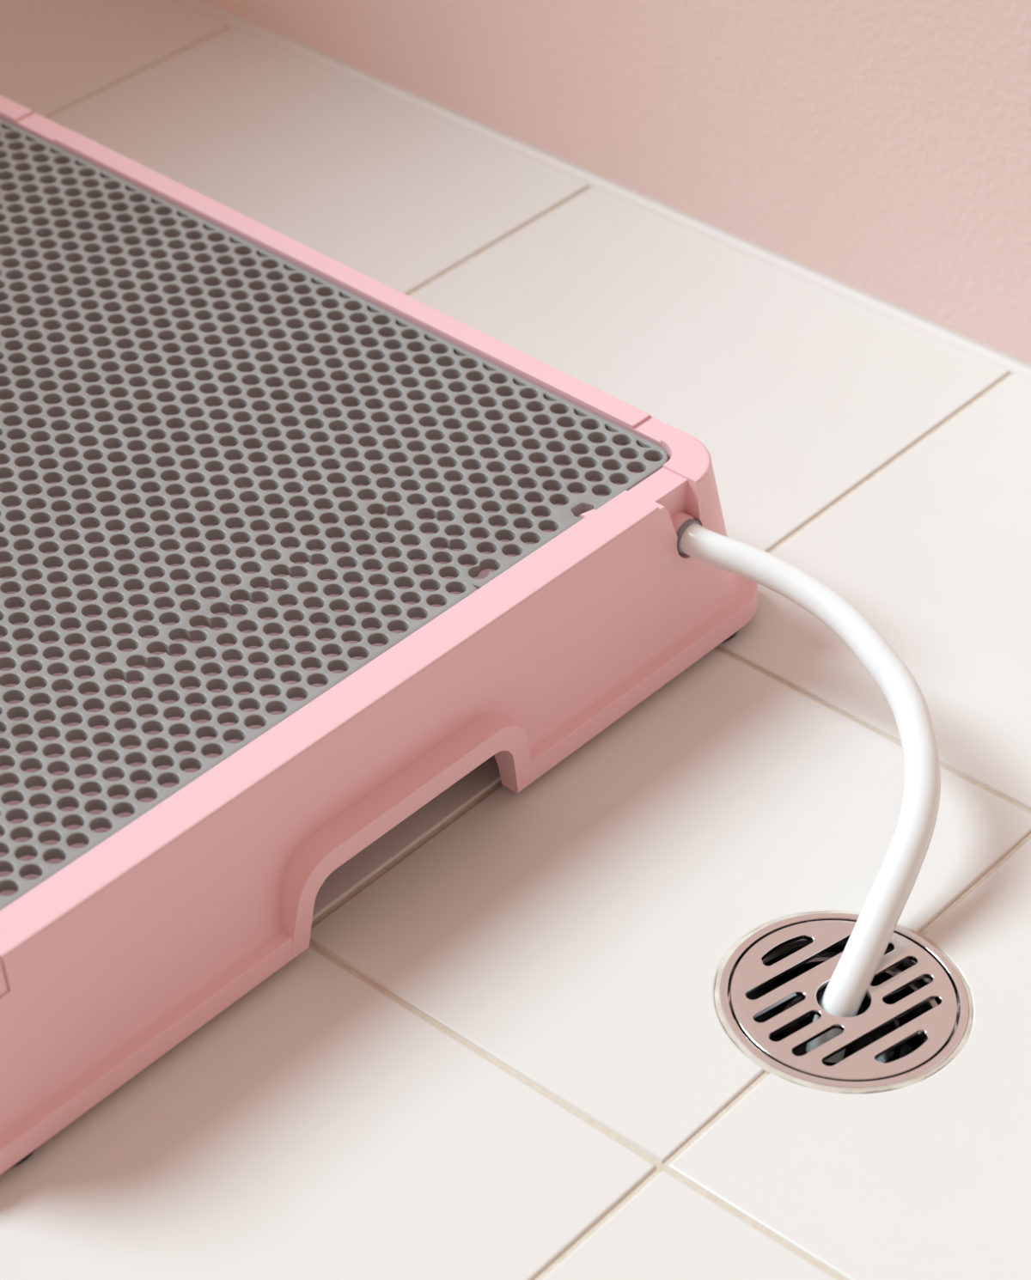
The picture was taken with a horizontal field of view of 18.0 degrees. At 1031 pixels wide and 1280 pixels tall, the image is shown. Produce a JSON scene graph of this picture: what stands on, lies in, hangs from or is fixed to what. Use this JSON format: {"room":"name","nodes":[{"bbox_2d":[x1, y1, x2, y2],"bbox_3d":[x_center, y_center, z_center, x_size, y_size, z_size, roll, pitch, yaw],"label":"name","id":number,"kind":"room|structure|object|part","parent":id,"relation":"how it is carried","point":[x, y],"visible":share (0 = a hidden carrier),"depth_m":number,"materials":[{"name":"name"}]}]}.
{"room":"bathroom","nodes":[
{"label":"bathroom","id":0,"kind":"room"},
{"bbox_2d":[0,0,1030,1279],"bbox_3d":[-0.109,0.306,0.725,2.000,0.006,1.416,28,45,30],"label":"floor","id":1,"kind":"structure","parent":0,"point":[501,1045],"depth_m":1.02,"materials":[{"name":"beige tile"}]},
{"bbox_2d":[0,94,757,1175],"bbox_3d":[-0.192,-0.036,1.101,0.420,0.065,0.388,29,46,30],"label":"tray","id":2,"kind":"object","parent":1,"relation":"on","point":[115,959],"depth_m":1.05,"materials":[{"name":"pink plastic"}]},
{"bbox_3d":[-0.192,-0.059,1.083,0.360,0.005,0.337,29,46,30],"label":"perforated grate","id":3,"kind":"part","parent":2,"relation":"part of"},
{"bbox_2d":[719,912,968,1089],"bbox_3d":[0.098,0.122,0.991,0.075,0.036,0.075,28,45,30],"label":"floor drain","id":4,"kind":"object","parent":1,"relation":"in","point":[912,1014],"visible":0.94,"depth_m":0.98,"materials":[{"name":"silver metal"}]},
{"bbox_2d":[676,518,940,1062],"bbox_3d":[0.100,0.042,1.039,0.061,0.073,0.190,-7,39,-10],"label":"hose","id":5,"kind":"object","parent":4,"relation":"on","point":[855,971],"visible":0.96,"depth_m":1.02,"materials":[{"name":"white plastic"}]},
{"bbox_2d":[203,0,1030,364],"bbox_3d":[0.370,-1.005,0.472,2.100,2.410,0.100,28,45,30],"label":"wall","id":6,"kind":"structure","parent":0,"point":[881,149],"depth_m":1.28,"materials":[{"name":"pink paint"}]},
{"bbox_2d":[172,0,1030,380],"bbox_3d":[0.348,-0.021,1.153,2.000,0.006,0.006,28,45,30],"label":"trim","id":7,"kind":"structure","parent":6,"relation":"attached to","point":[1012,364],"depth_m":1.35,"materials":[{"name":"white"}]}
]}

